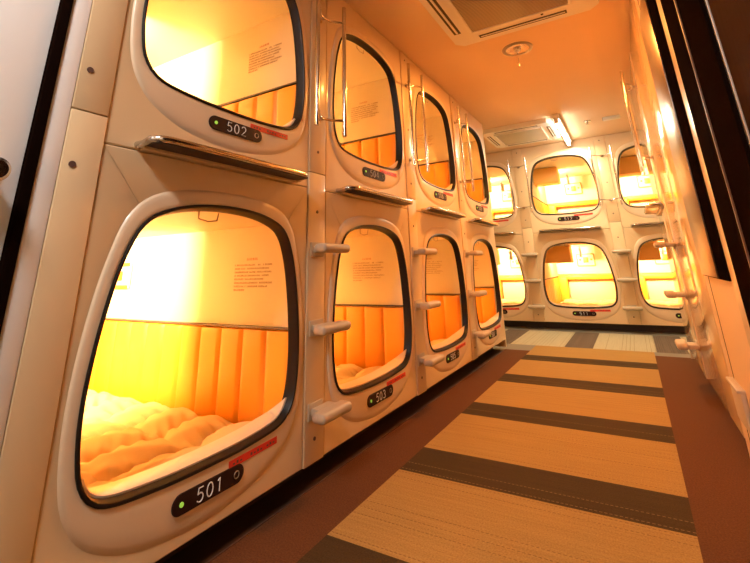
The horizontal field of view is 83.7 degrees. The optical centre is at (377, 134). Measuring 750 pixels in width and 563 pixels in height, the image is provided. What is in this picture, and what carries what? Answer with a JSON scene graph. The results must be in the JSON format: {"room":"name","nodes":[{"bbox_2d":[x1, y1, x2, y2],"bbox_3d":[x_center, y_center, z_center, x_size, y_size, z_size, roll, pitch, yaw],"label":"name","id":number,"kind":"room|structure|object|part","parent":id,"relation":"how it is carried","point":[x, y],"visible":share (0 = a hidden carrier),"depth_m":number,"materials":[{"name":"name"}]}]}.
{"room":"capsule hotel corridor","nodes":[
{"label":"capsule hotel corridor","id":0,"kind":"room"},
{"bbox_2d":[162,326,749,562],"bbox_3d":[0.975,1.611,2.552,3.300,0.001,9.200,-12,-20,28],"label":"floor","id":1,"kind":"structure","parent":0,"point":[566,445],"depth_m":1.63,"materials":[{"name":"brown carpet"}]},
{"bbox_2d":[0,0,73,333],"bbox_3d":[-0.841,-0.017,1.031,0.040,2.298,0.024,-12,-20,28],"label":"trim","id":2,"kind":"structure","parent":1,"relation":"on","point":[10,250],"depth_m":1.00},
{"bbox_2d":[0,0,91,450],"bbox_3d":[-0.826,-0.007,1.062,0.034,2.298,0.046,-12,-20,28],"label":"trim","id":3,"kind":"structure","parent":1,"relation":"on","point":[25,272],"depth_m":0.99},
{"bbox_2d":[0,0,127,562],"bbox_3d":[-0.797,0.012,1.124,0.058,2.296,0.092,-12,-20,28],"label":"wall panel","id":4,"kind":"object","parent":1,"relation":"on","point":[28,434],"visible":0.92,"depth_m":0.99,"materials":[{"name":"beige plastic"}]},
{"bbox_2d":[31,143,307,562],"bbox_3d":[-1.211,0.779,1.734,1.635,1.058,0.877,-12,-20,28],"label":"capsule","id":5,"kind":"object","parent":1,"relation":"on","point":[191,293],"visible":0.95,"depth_m":1.56,"materials":[{"name":"beige plastic"}]},
{"bbox_3d":[-1.474,0.810,2.389,0.190,0.140,0.030,-12,-20,28],"label":"control panel","id":6,"kind":"part","parent":5,"relation":"part of","materials":[{"name":"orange plastic"}]},
{"bbox_2d":[80,389,250,487],"bbox_3d":[-1.200,1.175,1.609,1.460,0.091,0.800,-12,-20,28],"label":"futon","id":7,"kind":"object","parent":5,"relation":"in","point":[122,437],"visible":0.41,"depth_m":1.55,"materials":[{"name":"fabric"}]},
{"bbox_3d":[-0.552,0.952,1.282,0.078,0.095,0.740,-12,-20,28],"label":"sill","id":8,"kind":"part","parent":5,"relation":"part of","materials":[{"name":"beige plastic"}]},
{"bbox_3d":[-0.526,0.623,1.363,0.042,0.771,0.786,-12,-20,28],"label":"rubber trim","id":9,"kind":"part","parent":5,"relation":"part of","materials":[{"name":"black rubber"}]},
{"bbox_2d":[104,0,310,186],"bbox_3d":[-1.206,-0.285,2.046,1.726,1.152,0.877,-12,-20,28],"label":"capsule","id":10,"kind":"object","parent":5,"relation":"on","point":[221,84],"visible":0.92,"depth_m":2.02,"materials":[{"name":"beige plastic"}]},
{"bbox_3d":[-0.525,0.123,1.511,0.026,0.010,0.670,-12,-20,28],"label":"mounting rail","id":11,"kind":"part","parent":10,"relation":"part of","materials":[{"name":"silver metal"}]},
{"bbox_3d":[-0.560,-0.435,1.698,0.042,0.771,0.786,-12,-20,28],"label":"rubber trim","id":12,"kind":"part","parent":10,"relation":"part of","materials":[{"name":"black rubber"}]},
{"bbox_3d":[-0.527,-0.016,1.565,0.007,0.051,0.251,-12,-20,28],"label":"number plate","id":13,"kind":"part","parent":10,"relation":"part of","materials":[{"name":"black plastic"}]},
{"bbox_3d":[-0.587,-0.106,1.616,0.078,0.095,0.740,-12,-20,28],"label":"sill","id":14,"kind":"part","parent":10,"relation":"part of","materials":[{"name":"beige plastic"}]},
{"bbox_3d":[-0.492,1.042,1.231,0.007,0.051,0.251,-12,-20,28],"label":"number plate","id":15,"kind":"part","parent":5,"relation":"part of","materials":[{"name":"black plastic"}]},
{"bbox_2d":[155,347,492,562],"bbox_3d":[0.134,1.561,2.505,0.030,0.120,3.890,-12,-20,28],"label":"baseboard","id":16,"kind":"structure","parent":1,"relation":"on","point":[183,546],"depth_m":1.60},
{"bbox_2d":[302,0,351,468],"bbox_3d":[-0.255,0.202,1.921,0.172,2.211,0.240,-12,-20,28],"label":"ladder","id":17,"kind":"object","parent":1,"relation":"on","point":[317,413],"visible":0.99,"depth_m":1.82,"materials":[{"name":"beige plastic"}]},
{"bbox_3d":[-0.228,-0.363,2.072,0.020,0.732,0.240,-12,-20,28],"label":"handrail","id":18,"kind":"part","parent":17,"relation":"part of","materials":[{"name":"silver metal"}]},
{"bbox_2d":[206,349,505,562],"bbox_3d":[-0.294,1.324,1.519,0.006,0.002,6.070,-12,-20,28],"label":"trim","id":19,"kind":"structure","parent":1,"relation":"on","point":[291,502],"depth_m":1.62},
{"bbox_2d":[323,192,416,454],"bbox_3d":[-0.704,1.026,2.567,1.635,1.058,0.877,-12,-20,28],"label":"capsule","id":20,"kind":"object","parent":1,"relation":"on","point":[368,286],"visible":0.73,"depth_m":2.50,"materials":[{"name":"beige plastic"}]},
{"bbox_2d":[335,364,381,384],"bbox_3d":[-0.693,1.422,2.443,1.460,0.091,0.800,-12,-20,28],"label":"futon","id":21,"kind":"object","parent":20,"relation":"in","point":[345,373],"visible":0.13,"depth_m":2.37,"materials":[{"name":"fabric"}]},
{"bbox_2d":[323,0,412,208],"bbox_3d":[-0.699,-0.038,2.879,1.726,1.152,0.877,-12,-20,28],"label":"capsule","id":22,"kind":"object","parent":20,"relation":"on","point":[368,164],"visible":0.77,"depth_m":2.76,"materials":[{"name":"beige plastic"}]},
{"bbox_3d":[-0.053,-0.187,2.531,0.042,0.771,0.786,-12,-20,28],"label":"rubber trim","id":23,"kind":"part","parent":22,"relation":"part of","materials":[{"name":"black rubber"}]},
{"bbox_3d":[-0.018,0.370,2.344,0.026,0.010,0.670,-12,-20,28],"label":"mounting rail","id":24,"kind":"part","parent":22,"relation":"part of","materials":[{"name":"silver metal"}]},
{"bbox_3d":[-0.020,0.231,2.398,0.007,0.051,0.251,-12,-20,28],"label":"number plate","id":25,"kind":"part","parent":22,"relation":"part of","materials":[{"name":"black plastic"}]},
{"bbox_3d":[-0.080,0.141,2.450,0.078,0.095,0.740,-12,-20,28],"label":"sill","id":26,"kind":"part","parent":22,"relation":"part of","materials":[{"name":"beige plastic"}]},
{"bbox_3d":[-0.019,0.870,2.196,0.042,0.771,0.786,-12,-20,28],"label":"rubber trim","id":27,"kind":"part","parent":20,"relation":"part of","materials":[{"name":"black rubber"}]},
{"bbox_3d":[-0.046,1.199,2.115,0.078,0.095,0.740,-12,-20,28],"label":"sill","id":28,"kind":"part","parent":20,"relation":"part of","materials":[{"name":"beige plastic"}]},
{"bbox_3d":[0.014,1.289,2.064,0.007,0.051,0.251,-12,-20,28],"label":"number plate","id":29,"kind":"part","parent":20,"relation":"part of","materials":[{"name":"black plastic"}]},
{"bbox_2d":[399,51,444,395],"bbox_3d":[0.252,0.450,2.754,0.172,2.211,0.240,-12,-20,28],"label":"post","id":30,"kind":"object","parent":1,"relation":"on","point":[422,360],"visible":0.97,"depth_m":2.70,"materials":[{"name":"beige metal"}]},
{"bbox_3d":[0.278,-0.116,2.905,0.020,0.732,0.240,-12,-20,28],"label":"handrail","id":31,"kind":"part","parent":30,"relation":"part of","materials":[{"name":"silver metal"}]},
{"bbox_2d":[416,211,471,388],"bbox_3d":[-0.199,1.272,3.397,1.635,1.058,0.877,-12,-20,28],"label":"capsule","id":32,"kind":"object","parent":1,"relation":"on","point":[442,274],"visible":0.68,"depth_m":3.33,"materials":[{"name":"beige plastic"}]},
{"bbox_2d":[407,58,466,220],"bbox_3d":[-0.194,0.208,3.709,1.726,1.152,0.877,-12,-20,28],"label":"capsule","id":33,"kind":"object","parent":32,"relation":"on","point":[436,193],"visible":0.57,"depth_m":3.63,"materials":[{"name":"beige plastic"}]},
{"bbox_3d":[0.451,0.059,3.361,0.042,0.771,0.786,-12,-20,28],"label":"rubber trim","id":34,"kind":"part","parent":33,"relation":"part of","materials":[{"name":"black rubber"}]},
{"bbox_3d":[0.487,0.616,3.174,0.026,0.010,0.670,-12,-20,28],"label":"mounting rail","id":35,"kind":"part","parent":33,"relation":"part of","materials":[{"name":"silver metal"}]},
{"bbox_3d":[0.485,0.477,3.228,0.007,0.051,0.251,-12,-20,28],"label":"number plate","id":36,"kind":"part","parent":33,"relation":"part of","materials":[{"name":"black plastic"}]},
{"bbox_2d":[430,339,445,345],"bbox_3d":[-0.189,1.669,3.272,1.460,0.091,0.800,-12,-20,28],"label":"futon","id":37,"kind":"object","parent":32,"relation":"in","point":[433,342],"visible":0.02,"depth_m":3.20,"materials":[{"name":"fabric"}]},
{"bbox_3d":[0.486,1.117,3.026,0.042,0.771,0.786,-12,-20,28],"label":"rubber trim","id":38,"kind":"part","parent":32,"relation":"part of","materials":[{"name":"black rubber"}]},
{"bbox_3d":[0.459,1.445,2.945,0.078,0.095,0.740,-12,-20,28],"label":"sill","id":39,"kind":"part","parent":32,"relation":"part of","materials":[{"name":"beige plastic"}]},
{"bbox_3d":[0.519,1.535,2.894,0.007,0.051,0.251,-12,-20,28],"label":"number plate","id":40,"kind":"part","parent":32,"relation":"part of","materials":[{"name":"black plastic"}]},
{"bbox_2d":[449,95,490,359],"bbox_3d":[0.757,0.696,3.585,0.172,2.211,0.240,-12,-20,28],"label":"post","id":41,"kind":"object","parent":1,"relation":"on","point":[473,333],"visible":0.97,"depth_m":3.56,"materials":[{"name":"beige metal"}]},
{"bbox_3d":[0.784,0.131,3.736,0.020,0.732,0.240,-12,-20,28],"label":"handrail","id":42,"kind":"part","parent":41,"relation":"part of","materials":[{"name":"silver metal"}]},
{"bbox_2d":[466,222,504,355],"bbox_3d":[0.306,1.518,4.227,1.635,1.058,0.877,-12,-20,28],"label":"capsule","id":43,"kind":"object","parent":1,"relation":"on","point":[483,268],"visible":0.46,"depth_m":4.15,"materials":[{"name":"beige plastic"}]},
{"bbox_2d":[454,100,498,227],"bbox_3d":[0.311,0.455,4.540,1.726,1.152,0.877,-12,-20,28],"label":"capsule","id":44,"kind":"object","parent":43,"relation":"on","point":[477,207],"visible":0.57,"depth_m":4.46,"materials":[{"name":"beige plastic"}]},
{"bbox_3d":[0.957,0.305,4.191,0.042,0.771,0.786,-12,-20,28],"label":"rubber trim","id":45,"kind":"part","parent":44,"relation":"part of","materials":[{"name":"black rubber"}]},
{"bbox_3d":[0.990,0.723,4.059,0.007,0.051,0.251,-12,-20,28],"label":"number plate","id":46,"kind":"part","parent":44,"relation":"part of","materials":[{"name":"black plastic"}]},
{"bbox_3d":[0.992,0.863,4.005,0.026,0.010,0.670,-12,-20,28],"label":"mounting rail","id":47,"kind":"part","parent":44,"relation":"part of","materials":[{"name":"silver metal"}]},
{"bbox_3d":[0.991,1.363,3.857,0.042,0.771,0.786,-12,-20,28],"label":"rubber trim","id":48,"kind":"part","parent":43,"relation":"part of","materials":[{"name":"black rubber"}]},
{"bbox_3d":[0.964,1.692,3.775,0.078,0.095,0.740,-12,-20,28],"label":"sill","id":49,"kind":"part","parent":43,"relation":"part of","materials":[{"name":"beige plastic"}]},
{"bbox_3d":[1.024,1.781,3.724,0.007,0.051,0.251,-12,-20,28],"label":"number plate","id":50,"kind":"part","parent":43,"relation":"part of","materials":[{"name":"black plastic"}]},
{"bbox_2d":[481,124,506,346],"bbox_3d":[0.820,1.047,4.598,0.900,2.278,0.028,-12,-20,28],"label":"trim","id":51,"kind":"structure","parent":1,"relation":"on","point":[503,343],"depth_m":4.25,"materials":[{"name":"beige plastic"}]},
{"bbox_2d":[495,234,533,320],"bbox_3d":[1.942,2.103,6.242,0.903,1.058,1.635,-12,-20,28],"label":"capsule","id":52,"kind":"object","parent":1,"relation":"on","point":[512,267],"visible":0.25,"depth_m":5.63,"materials":[{"name":"beige plastic"}]},
{"bbox_2d":[485,150,522,235],"bbox_3d":[1.885,1.036,6.538,0.903,1.152,1.726,-12,-20,28],"label":"capsule","id":53,"kind":"object","parent":52,"relation":"on","point":[497,170],"visible":0.21,"depth_m":5.97,"materials":[{"name":"beige plastic"}]},
{"bbox_3d":[1.508,0.836,5.924,0.810,0.771,0.042,-12,-20,28],"label":"rubber trim","id":54,"kind":"part","parent":53,"relation":"part of","materials":[{"name":"black rubber"}]},
{"bbox_3d":[2.329,1.511,7.149,0.618,0.340,0.026,-12,-20,28],"label":"head panel","id":55,"kind":"part","parent":53,"relation":"part of","materials":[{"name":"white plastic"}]},
{"bbox_3d":[2.296,1.073,7.299,0.256,0.186,0.030,-12,-20,28],"label":"control panel","id":56,"kind":"part","parent":53,"relation":"part of","materials":[{"name":"white plastic"}]},
{"bbox_3d":[1.542,1.893,5.589,0.810,0.771,0.042,-12,-20,28],"label":"rubber trim","id":57,"kind":"part","parent":52,"relation":"part of","materials":[{"name":"black rubber"}]},
{"bbox_2d":[502,298,523,303],"bbox_3d":[1.956,2.500,6.119,0.824,0.091,1.460,-12,-20,28],"label":"futon","id":58,"kind":"object","parent":52,"relation":"in","point":[504,301],"visible":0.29,"depth_m":6.31,"materials":[{"name":"fabric"}]},
{"bbox_3d":[2.363,2.569,6.814,0.618,0.340,0.026,-12,-20,28],"label":"head panel","id":59,"kind":"part","parent":52,"relation":"part of","materials":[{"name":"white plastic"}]},
{"bbox_3d":[2.331,2.131,6.964,0.256,0.186,0.030,-12,-20,28],"label":"control panel","id":60,"kind":"part","parent":52,"relation":"part of","materials":[{"name":"white plastic"}]},
{"bbox_2d":[507,149,544,321],"bbox_3d":[1.942,1.257,5.481,0.248,2.211,0.172,-12,-20,28],"label":"post","id":61,"kind":"object","parent":1,"relation":"on","point":[533,279],"visible":1,"depth_m":5.49,"materials":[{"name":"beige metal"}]},
{"bbox_3d":[1.898,0.688,5.613,0.248,0.732,0.020,-12,-20,28],"label":"handrail","id":62,"kind":"part","parent":61,"relation":"part of","materials":[{"name":"silver metal"}]},
{"bbox_2d":[533,229,628,324],"bbox_3d":[2.831,1.920,5.756,0.903,1.058,1.635,-12,-20,28],"label":"capsule","id":63,"kind":"object","parent":1,"relation":"on","point":[579,265],"visible":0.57,"depth_m":5.42,"materials":[{"name":"beige plastic"}]},
{"bbox_2d":[521,137,609,233],"bbox_3d":[2.774,0.854,6.052,0.903,1.152,1.726,-12,-20,28],"label":"capsule","id":64,"kind":"object","parent":63,"relation":"on","point":[563,192],"visible":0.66,"depth_m":5.71,"materials":[{"name":"beige plastic"}]},
{"bbox_3d":[2.396,0.653,5.438,0.810,0.771,0.042,-12,-20,28],"label":"rubber trim","id":65,"kind":"part","parent":64,"relation":"part of","materials":[{"name":"black rubber"}]},
{"bbox_3d":[2.428,0.984,5.371,0.762,0.095,0.078,-12,-20,28],"label":"sill","id":66,"kind":"part","parent":64,"relation":"part of","materials":[{"name":"beige plastic"}]},
{"bbox_3d":[2.410,1.066,5.286,0.258,0.051,0.007,-12,-20,28],"label":"number plate","id":67,"kind":"part","parent":64,"relation":"part of","materials":[{"name":"black plastic"}]},
{"bbox_3d":[2.405,1.209,5.244,0.690,0.010,0.026,-12,-20,28],"label":"mounting rail","id":68,"kind":"part","parent":64,"relation":"part of","materials":[{"name":"silver metal"}]},
{"bbox_3d":[3.185,0.891,6.812,0.256,0.186,0.030,-12,-20,28],"label":"control panel","id":69,"kind":"part","parent":64,"relation":"part of","materials":[{"name":"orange plastic"}]},
{"bbox_3d":[3.218,1.328,6.663,0.618,0.340,0.026,-12,-20,28],"label":"head panel","id":70,"kind":"part","parent":64,"relation":"part of","materials":[{"name":"white plastic"}]},
{"bbox_3d":[2.430,1.711,5.103,0.810,0.771,0.042,-12,-20,28],"label":"rubber trim","id":71,"kind":"part","parent":63,"relation":"part of","materials":[{"name":"black rubber"}]},
{"bbox_3d":[2.462,2.042,5.037,0.762,0.095,0.078,-12,-20,28],"label":"sill","id":72,"kind":"part","parent":63,"relation":"part of","materials":[{"name":"beige plastic"}]},
{"bbox_3d":[2.444,2.123,4.951,0.258,0.051,0.007,-12,-20,28],"label":"number plate","id":73,"kind":"part","parent":63,"relation":"part of","materials":[{"name":"black plastic"}]},
{"bbox_3d":[3.219,1.948,6.478,0.256,0.186,0.030,-12,-20,28],"label":"control panel","id":74,"kind":"part","parent":63,"relation":"part of","materials":[{"name":"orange plastic"}]},
{"bbox_2d":[559,299,615,305],"bbox_3d":[2.845,2.317,5.632,0.824,0.091,1.460,-12,-20,28],"label":"futon","id":75,"kind":"object","parent":63,"relation":"in","point":[590,302],"visible":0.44,"depth_m":5.80,"materials":[{"name":"fabric"}]},
{"bbox_3d":[3.252,2.386,6.328,0.618,0.340,0.026,-12,-20,28],"label":"head panel","id":76,"kind":"part","parent":63,"relation":"part of","materials":[{"name":"white plastic"}]},
{"bbox_2d":[504,320,684,332],"bbox_3d":[2.487,2.292,5.058,3.300,0.120,0.030,-12,-20,28],"label":"baseboard","id":77,"kind":"structure","parent":1,"relation":"on","point":[564,325],"depth_m":4.96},
{"bbox_2d":[589,136,642,324],"bbox_3d":[2.830,1.075,4.994,0.248,2.211,0.172,-12,-20,28],"label":"post","id":78,"kind":"object","parent":1,"relation":"on","point":[631,305],"visible":1,"depth_m":5.00,"materials":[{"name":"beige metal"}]},
{"bbox_3d":[2.786,0.506,5.127,0.248,0.732,0.020,-12,-20,28],"label":"handrail","id":79,"kind":"part","parent":78,"relation":"part of","materials":[{"name":"silver metal"}]},
{"bbox_2d":[622,226,683,325],"bbox_3d":[3.720,1.738,5.269,0.903,1.058,1.635,-12,-20,28],"label":"capsule","id":80,"kind":"object","parent":1,"relation":"on","point":[649,265],"visible":0.28,"depth_m":4.90,"materials":[{"name":"beige plastic"}]},
{"bbox_2d":[604,130,660,227],"bbox_3d":[3.663,0.671,5.565,0.903,1.152,1.726,-12,-20,28],"label":"capsule","id":81,"kind":"object","parent":80,"relation":"on","point":[635,186],"visible":0.23,"depth_m":5.27,"materials":[{"name":"beige plastic"}]},
{"bbox_3d":[3.285,0.470,4.951,0.810,0.771,0.042,-12,-20,28],"label":"rubber trim","id":82,"kind":"part","parent":81,"relation":"part of","materials":[{"name":"black rubber"}]},
{"bbox_3d":[4.106,1.145,6.176,0.618,0.340,0.026,-12,-20,28],"label":"head panel","id":83,"kind":"part","parent":81,"relation":"part of","materials":[{"name":"white plastic"}]},
{"bbox_3d":[4.074,0.708,6.326,0.256,0.186,0.030,-12,-20,28],"label":"control panel","id":84,"kind":"part","parent":81,"relation":"part of","materials":[{"name":"orange plastic"}]},
{"bbox_3d":[3.319,1.528,4.616,0.810,0.771,0.042,-12,-20,28],"label":"rubber trim","id":85,"kind":"part","parent":80,"relation":"part of","materials":[{"name":"black rubber"}]},
{"bbox_3d":[4.141,2.203,5.842,0.618,0.340,0.026,-12,-20,28],"label":"head panel","id":86,"kind":"part","parent":80,"relation":"part of","materials":[{"name":"white plastic"}]},
{"bbox_3d":[4.108,1.766,5.991,0.256,0.186,0.030,-12,-20,28],"label":"control panel","id":87,"kind":"part","parent":80,"relation":"part of","materials":[{"name":"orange plastic"}]},
{"bbox_2d":[647,300,678,306],"bbox_3d":[3.734,2.134,5.146,0.824,0.091,1.460,-12,-20,28],"label":"futon","id":88,"kind":"object","parent":80,"relation":"in","point":[670,303],"visible":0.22,"depth_m":5.42,"materials":[{"name":"fabric"}]},
{"bbox_3d":[3.351,1.859,4.550,0.762,0.095,0.078,-12,-20,28],"label":"sill","id":89,"kind":"part","parent":80,"relation":"part of","materials":[{"name":"beige plastic"}]},
{"bbox_2d":[620,53,706,377],"bbox_3d":[1.963,0.451,2.932,0.172,2.211,0.240,-12,-20,28],"label":"post","id":90,"kind":"object","parent":1,"relation":"on","point":[681,344],"visible":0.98,"depth_m":2.89,"materials":[{"name":"beige plastic"}]},
{"bbox_3d":[1.900,-0.096,3.133,0.020,0.732,0.240,-12,-20,28],"label":"handrail","id":91,"kind":"part","parent":90,"relation":"part of","materials":[{"name":"silver metal"}]},
{"bbox_2d":[630,63,702,370],"bbox_3d":[2.277,0.558,3.308,0.082,2.213,0.876,-12,-20,28],"label":"trim","id":92,"kind":"structure","parent":1,"relation":"on","point":[685,315],"depth_m":3.28,"materials":[{"name":"white plastic"}]},
{"bbox_2d":[644,202,663,215],"bbox_3d":[2.200,0.609,3.347,0.109,0.045,0.709,-12,-20,28],"label":"wall ledge","id":93,"kind":"object","parent":92,"relation":"attached to","point":[656,208],"visible":0.98,"depth_m":3.20,"materials":[{"name":"beige plastic"}]},
{"bbox_2d":[343,0,637,153],"bbox_3d":[0.903,-0.605,3.252,3.500,0.050,9.200,-12,-20,28],"label":"ceiling","id":94,"kind":"structure","parent":0,"point":[573,66],"depth_m":3.37,"materials":[{"name":"paint"}]},
{"bbox_2d":[419,0,598,45],"bbox_3d":[0.732,-0.820,2.397,0.920,0.044,0.945,-12,-20,28],"label":"air conditioner","id":95,"kind":"object","parent":94,"relation":"attached to","point":[466,22],"visible":1,"depth_m":2.59,"materials":[{"name":"white plastic"}]},
{"bbox_3d":[0.733,-0.806,2.393,0.626,0.014,0.643,-12,-20,28],"label":"grille frame","id":96,"kind":"part","parent":95,"relation":"part of","materials":[{"name":"white plastic"}]},
{"bbox_2d":[451,0,567,31],"bbox_3d":[0.733,-0.808,2.393,0.589,0.010,0.605,-12,-20,28],"label":"grille","id":97,"kind":"object","parent":95,"relation":"attached to","point":[476,15],"depth_m":2.55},
{"bbox_2d":[502,41,532,55],"bbox_3d":[1.033,-0.621,3.094,0.218,0.033,0.218,-12,-20,28],"label":"sprinkler","id":98,"kind":"object","parent":94,"relation":"in","point":[521,47],"visible":1,"depth_m":3.09,"materials":[{"name":"metal"}]},
{"bbox_2d":[483,118,559,147],"bbox_3d":[1.752,0.012,5.101,0.800,0.062,0.780,-12,-20,28],"label":"air conditioner","id":99,"kind":"object","parent":94,"relation":"attached to","point":[540,130],"visible":1,"depth_m":4.96,"materials":[{"name":"white plastic"}]},
{"bbox_2d":[496,128,546,144],"bbox_3d":[1.753,0.033,5.095,0.512,0.010,0.499,-12,-20,28],"label":"grille","id":100,"kind":"object","parent":99,"relation":"attached to","point":[531,134],"depth_m":5.06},
{"bbox_3d":[1.753,0.035,5.094,0.544,0.014,0.530,-12,-20,28],"label":"grille frame","id":101,"kind":"part","parent":99,"relation":"part of","materials":[{"name":"white plastic"}]},
{"bbox_2d":[551,114,571,145],"bbox_3d":[2.198,-0.028,4.968,0.070,0.095,1.170,-12,-20,28],"label":"tube light","id":102,"kind":"object","parent":94,"relation":"attached to","point":[556,118],"visible":1,"depth_m":4.81,"materials":[{"name":"beige"}]},
{"bbox_2d":[602,114,619,120],"bbox_3d":[2.582,-0.179,4.628,0.172,0.035,0.060,-12,-20,28],"label":"sensor","id":103,"kind":"object","parent":94,"relation":"attached to","point":[613,117],"visible":1,"depth_m":4.61,"materials":[{"name":"white plastic"}]},
{"bbox_2d":[638,0,749,437],"bbox_3d":[1.148,0.034,1.396,0.120,2.298,1.166,-12,-20,28],"label":"wall","id":104,"kind":"structure","parent":0,"point":[730,318],"depth_m":1.50,"materials":[{"name":"white paint"}]},
{"bbox_2d":[640,0,731,280],"bbox_3d":[1.252,-0.049,1.763,0.017,1.240,0.573,-12,-20,28],"label":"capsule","id":105,"kind":"object","parent":104,"relation":"attached to","point":[704,230],"visible":0.93,"depth_m":1.66,"materials":[{"name":"cream plastic"},{"name":"black rubber"},{"name":"dark tinted glass"}]},
{"bbox_2d":[629,0,744,437],"bbox_3d":[1.742,0.297,2.427,0.082,2.213,1.000,-12,-20,28],"label":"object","id":106,"kind":"structure","parent":104,"relation":"attached to","point":[709,340],"depth_m":2.32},
{"bbox_2d":[635,0,749,455],"bbox_3d":[1.458,0.198,1.944,0.080,2.298,0.125,-12,-20,28],"label":"trim","id":107,"kind":"structure","parent":104,"relation":"attached to","point":[636,1],"depth_m":1.76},
{"bbox_2d":[638,2,749,439],"bbox_3d":[1.399,0.187,1.906,0.021,2.298,0.006,-12,-20,28],"label":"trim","id":108,"kind":"structure","parent":104,"relation":"attached to","point":[638,2],"depth_m":1.72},
{"bbox_2d":[656,0,749,346],"bbox_3d":[1.087,0.036,1.396,0.026,2.298,0.135,-12,-20,28],"label":"trim","id":109,"kind":"structure","parent":104,"relation":"attached to","point":[688,112],"depth_m":1.39,"materials":[{"name":"beige plastic"}]},
{"bbox_2d":[660,0,749,326],"bbox_3d":[0.541,-0.229,0.489,0.058,2.290,2.043,-12,-20,28],"label":"trim","id":110,"kind":"structure","parent":104,"relation":"in","point":[710,39],"depth_m":1.05,"materials":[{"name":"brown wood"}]},
{"bbox_2d":[725,377,749,432],"bbox_3d":[1.363,1.017,1.574,0.027,0.140,0.220,-12,-20,28],"label":"foothold","id":111,"kind":"object","parent":104,"relation":"attached to","point":[739,394],"visible":1,"depth_m":1.52,"materials":[{"name":"plastic"}]},
{"bbox_3d":[-1.638,-0.369,-0.162,0.055,2.300,1.100,-12,-20,28],"label":"wall","id":112,"kind":"structure","parent":0,"visible":0},
{"bbox_2d":[0,0,59,257],"bbox_3d":[-1.056,-0.138,0.630,0.109,2.280,0.912,-12,-20,28],"label":"door","id":113,"kind":"structure","parent":112,"relation":"in","point":[26,26],"depth_m":1.01,"materials":[{"name":"white laminate"}]},
{"bbox_3d":[-0.838,0.079,0.906,0.069,0.055,0.055,-12,-20,28],"label":"knob","id":114,"kind":"part","parent":113,"relation":"part of","materials":[{"name":"black metal"}]}
]}

